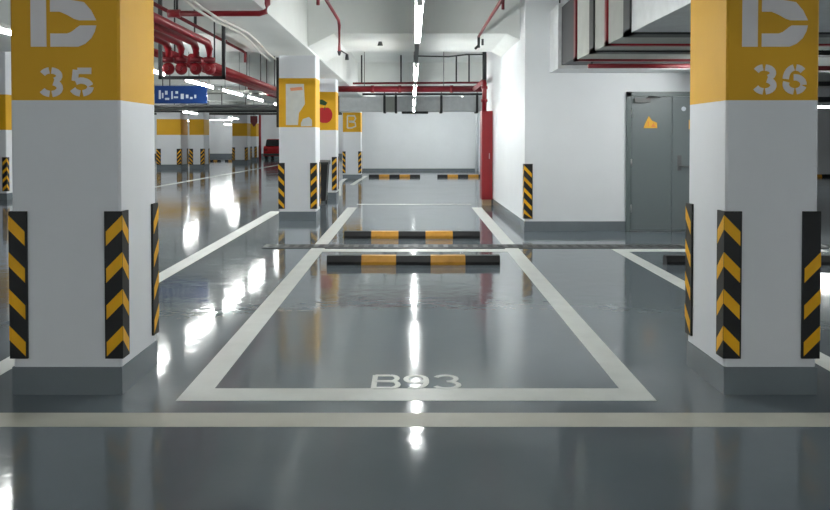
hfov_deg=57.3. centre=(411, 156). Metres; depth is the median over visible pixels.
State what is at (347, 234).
wheel stop
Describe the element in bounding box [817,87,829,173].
wall
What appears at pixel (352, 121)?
pillar
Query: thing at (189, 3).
pipe
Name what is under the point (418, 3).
tube light
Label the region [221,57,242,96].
tube light
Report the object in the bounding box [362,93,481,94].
channel
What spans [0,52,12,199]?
pillar
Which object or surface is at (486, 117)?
tall cabinet
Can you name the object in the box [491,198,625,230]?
baseboard
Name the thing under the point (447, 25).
ceiling
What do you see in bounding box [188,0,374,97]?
ceiling
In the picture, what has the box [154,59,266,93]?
cable tray
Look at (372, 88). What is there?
pipe
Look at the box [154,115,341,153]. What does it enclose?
wall
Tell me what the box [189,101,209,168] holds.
pillar
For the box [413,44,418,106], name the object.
lighting trunking
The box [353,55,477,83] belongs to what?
pipe
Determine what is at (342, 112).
wall
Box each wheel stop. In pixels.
[327,255,499,264]
[344,231,479,238]
[369,174,419,176]
[437,174,479,176]
[663,255,829,264]
[817,174,829,176]
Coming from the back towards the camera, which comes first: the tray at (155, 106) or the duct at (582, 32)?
the tray at (155, 106)
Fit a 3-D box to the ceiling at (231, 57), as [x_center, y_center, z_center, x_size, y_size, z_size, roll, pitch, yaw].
[-5.000,-3.095,27.441,58.000,0.200,69.000,0,1,0]
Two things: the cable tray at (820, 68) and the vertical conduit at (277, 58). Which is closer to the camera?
the vertical conduit at (277, 58)
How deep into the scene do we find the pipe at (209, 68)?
8.95 m
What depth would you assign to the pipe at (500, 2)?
10.43 m
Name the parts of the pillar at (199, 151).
skirting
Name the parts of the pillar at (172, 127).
skirting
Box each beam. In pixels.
[154,63,275,85]
[154,86,275,100]
[154,101,275,104]
[154,112,341,112]
[358,63,486,85]
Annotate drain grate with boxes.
[262,244,829,247]
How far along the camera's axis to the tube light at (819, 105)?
19.95 m
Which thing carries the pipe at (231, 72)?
hanging from the ceiling at (231, 57)
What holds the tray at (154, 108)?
on the cable tray at (245, 86)
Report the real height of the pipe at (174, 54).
1.292 m
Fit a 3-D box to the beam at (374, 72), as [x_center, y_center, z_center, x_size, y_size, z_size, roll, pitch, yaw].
[0.680,-2.569,23.801,4.700,0.700,0.700,0,1,0]
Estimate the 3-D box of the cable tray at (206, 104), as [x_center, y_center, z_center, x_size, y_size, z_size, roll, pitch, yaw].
[-12.550,-2.688,37.099,18.900,1.020,0.305,0,1,0]
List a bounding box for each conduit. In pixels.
[276,57,278,126]
[418,54,481,56]
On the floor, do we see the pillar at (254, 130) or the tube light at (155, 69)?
the pillar at (254, 130)
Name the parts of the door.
handle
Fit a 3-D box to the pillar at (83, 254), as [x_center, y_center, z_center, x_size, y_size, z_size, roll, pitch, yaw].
[-1.873,-0.142,4.387,0.617,2.860,0.589,0,1,0]
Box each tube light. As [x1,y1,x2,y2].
[0,23,10,34]
[154,67,165,75]
[182,110,197,113]
[183,52,213,88]
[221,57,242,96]
[246,55,263,101]
[413,51,416,95]
[413,60,414,111]
[414,0,423,43]
[414,59,417,81]
[818,104,829,107]
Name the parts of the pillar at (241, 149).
skirting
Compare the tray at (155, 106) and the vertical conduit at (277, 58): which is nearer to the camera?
the vertical conduit at (277, 58)
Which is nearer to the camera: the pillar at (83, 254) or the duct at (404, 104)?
the pillar at (83, 254)
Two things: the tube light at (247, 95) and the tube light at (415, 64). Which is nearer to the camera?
the tube light at (415, 64)
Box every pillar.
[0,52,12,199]
[8,0,158,394]
[156,104,187,168]
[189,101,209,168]
[232,112,250,163]
[250,115,258,160]
[278,56,320,219]
[320,79,338,198]
[342,112,361,178]
[685,0,820,394]
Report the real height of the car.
1.520 m
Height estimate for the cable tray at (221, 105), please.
1.180 m
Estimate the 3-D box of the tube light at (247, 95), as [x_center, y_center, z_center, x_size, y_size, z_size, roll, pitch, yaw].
[-4.550,-2.268,22.057,0.056,1.228,2.210,0,1,0]
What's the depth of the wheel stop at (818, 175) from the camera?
29.09 m
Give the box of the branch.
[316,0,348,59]
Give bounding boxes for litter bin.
[320,160,330,201]
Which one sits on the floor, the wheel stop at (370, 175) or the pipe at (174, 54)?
the wheel stop at (370, 175)
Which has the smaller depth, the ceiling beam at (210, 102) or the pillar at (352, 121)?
the pillar at (352, 121)
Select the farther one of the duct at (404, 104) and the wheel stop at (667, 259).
the duct at (404, 104)
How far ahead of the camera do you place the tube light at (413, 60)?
22.82 m
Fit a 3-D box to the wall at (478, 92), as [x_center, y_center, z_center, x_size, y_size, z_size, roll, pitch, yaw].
[3.130,-1.069,26.183,0.200,3.800,17.200,0,1,0]
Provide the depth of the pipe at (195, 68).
9.50 m
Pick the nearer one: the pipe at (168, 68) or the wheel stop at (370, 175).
the pipe at (168, 68)
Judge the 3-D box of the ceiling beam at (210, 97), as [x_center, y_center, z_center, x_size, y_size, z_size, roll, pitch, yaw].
[-18.200,-2.783,33.299,31.600,0.670,0.700,0,1,0]
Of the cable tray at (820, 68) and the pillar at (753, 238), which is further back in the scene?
the cable tray at (820, 68)
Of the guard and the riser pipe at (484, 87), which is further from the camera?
the riser pipe at (484, 87)
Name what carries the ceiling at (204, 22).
attached to the ceiling at (231, 57)
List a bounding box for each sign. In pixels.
[155,53,206,103]
[250,116,257,125]
[644,117,656,127]
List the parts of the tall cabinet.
door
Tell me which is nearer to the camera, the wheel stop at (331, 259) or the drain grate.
the wheel stop at (331, 259)
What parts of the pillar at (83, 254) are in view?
skirting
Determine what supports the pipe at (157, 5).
hanging from the ceiling at (231, 57)
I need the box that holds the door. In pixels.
[625,92,689,230]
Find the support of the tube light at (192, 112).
hanging from the ceiling at (231, 57)
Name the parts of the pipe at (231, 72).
hanger rod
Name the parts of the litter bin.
lid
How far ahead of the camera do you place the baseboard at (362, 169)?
34.81 m
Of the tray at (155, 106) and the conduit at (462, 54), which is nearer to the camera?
the conduit at (462, 54)
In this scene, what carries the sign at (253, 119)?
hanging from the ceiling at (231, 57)
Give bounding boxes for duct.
[338,92,481,113]
[550,0,829,72]
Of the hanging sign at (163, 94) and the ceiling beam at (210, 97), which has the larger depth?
the ceiling beam at (210, 97)
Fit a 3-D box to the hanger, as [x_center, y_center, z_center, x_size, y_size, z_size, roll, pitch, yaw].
[-2.850,-1.817,9.839,0.860,1.620,0.050,0,1,0]
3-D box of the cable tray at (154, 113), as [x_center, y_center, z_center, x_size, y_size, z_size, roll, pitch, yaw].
[-12.550,-2.894,44.097,18.900,0.900,0.305,0,1,0]
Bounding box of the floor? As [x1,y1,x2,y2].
[0,158,829,509]
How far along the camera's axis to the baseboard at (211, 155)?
62.00 m
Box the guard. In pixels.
[523,164,532,218]
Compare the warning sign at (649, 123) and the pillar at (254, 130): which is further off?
the pillar at (254, 130)
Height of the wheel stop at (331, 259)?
0.104 m
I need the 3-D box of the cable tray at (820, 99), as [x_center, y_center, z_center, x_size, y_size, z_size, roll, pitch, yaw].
[8.925,-1.151,13.979,6.150,0.275,0.400,0,1,0]
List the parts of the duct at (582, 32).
flange frame, flange frame, flange frame, flange frame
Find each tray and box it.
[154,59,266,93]
[154,86,275,107]
[154,86,275,109]
[154,90,266,93]
[154,104,275,111]
[154,105,275,107]
[154,108,275,109]
[154,113,341,114]
[818,50,829,56]
[818,66,829,71]
[818,81,829,86]
[818,97,829,101]
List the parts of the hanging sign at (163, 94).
sign panel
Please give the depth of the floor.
4.21 m
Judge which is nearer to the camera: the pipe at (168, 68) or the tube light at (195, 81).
the pipe at (168, 68)
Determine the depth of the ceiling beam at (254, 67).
23.45 m
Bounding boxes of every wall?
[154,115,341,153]
[342,112,342,168]
[362,92,474,168]
[478,92,481,171]
[487,0,689,230]
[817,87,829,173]
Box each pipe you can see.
[153,1,246,62]
[154,12,215,74]
[154,22,201,74]
[154,29,187,74]
[154,36,174,74]
[167,0,269,17]
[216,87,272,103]
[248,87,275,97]
[259,115,260,160]
[338,52,481,92]
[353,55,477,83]
[472,52,487,110]
[474,0,504,49]
[475,92,477,170]
[588,62,689,67]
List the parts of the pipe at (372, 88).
hanger rod, hanger rod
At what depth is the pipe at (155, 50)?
14.80 m
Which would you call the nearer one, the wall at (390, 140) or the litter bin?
the litter bin
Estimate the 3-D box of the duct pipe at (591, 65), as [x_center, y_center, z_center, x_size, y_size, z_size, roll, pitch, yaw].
[3.125,-1.203,9.927,1.650,0.090,0.060,0,1,0]
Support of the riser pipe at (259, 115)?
on the floor
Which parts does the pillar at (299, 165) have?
skirting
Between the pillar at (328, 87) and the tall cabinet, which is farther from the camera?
the pillar at (328, 87)
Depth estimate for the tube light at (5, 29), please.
8.47 m
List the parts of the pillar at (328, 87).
skirting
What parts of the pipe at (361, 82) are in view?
hanger rod, hanger rod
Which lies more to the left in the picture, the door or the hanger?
the hanger
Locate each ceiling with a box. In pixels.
[0,0,264,51]
[154,49,829,80]
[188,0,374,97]
[308,0,519,62]
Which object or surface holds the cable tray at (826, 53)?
hanging from the ceiling at (231, 57)
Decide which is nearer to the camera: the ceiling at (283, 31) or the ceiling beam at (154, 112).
the ceiling at (283, 31)
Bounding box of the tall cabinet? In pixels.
[480,111,492,204]
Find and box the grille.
[402,111,427,113]
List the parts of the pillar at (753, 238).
skirting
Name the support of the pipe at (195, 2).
hanging from the ceiling at (283, 31)
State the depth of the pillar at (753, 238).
4.12 m
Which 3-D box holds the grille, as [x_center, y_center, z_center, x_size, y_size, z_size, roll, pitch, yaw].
[0.100,-1.512,25.974,0.900,0.075,0.200,0,1,0]
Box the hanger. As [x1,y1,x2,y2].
[158,0,225,78]
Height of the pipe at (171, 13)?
1.043 m
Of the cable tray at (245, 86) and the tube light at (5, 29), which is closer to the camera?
the tube light at (5, 29)
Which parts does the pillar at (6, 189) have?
skirting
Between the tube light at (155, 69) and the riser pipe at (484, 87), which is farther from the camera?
the riser pipe at (484, 87)
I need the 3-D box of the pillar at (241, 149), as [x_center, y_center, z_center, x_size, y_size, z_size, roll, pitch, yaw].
[-10.329,-1.478,46.029,0.925,3.788,0.927,0,1,0]
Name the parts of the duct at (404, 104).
hanger frame, hanger frame, hanger frame, hanger frame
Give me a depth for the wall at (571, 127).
11.62 m
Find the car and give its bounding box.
[263,139,278,158]
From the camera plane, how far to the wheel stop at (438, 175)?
28.97 m
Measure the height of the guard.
0.840 m
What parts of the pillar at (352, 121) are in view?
skirting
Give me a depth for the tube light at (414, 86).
13.58 m
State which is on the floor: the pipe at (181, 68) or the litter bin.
the litter bin
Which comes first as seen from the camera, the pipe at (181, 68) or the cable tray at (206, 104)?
the pipe at (181, 68)
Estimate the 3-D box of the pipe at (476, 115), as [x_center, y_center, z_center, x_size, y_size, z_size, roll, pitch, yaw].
[2.930,-1.244,34.581,0.114,3.800,0.120,0,1,0]
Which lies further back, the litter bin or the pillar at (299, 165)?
the litter bin
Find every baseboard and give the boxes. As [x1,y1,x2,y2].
[155,154,341,157]
[362,169,474,170]
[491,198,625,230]

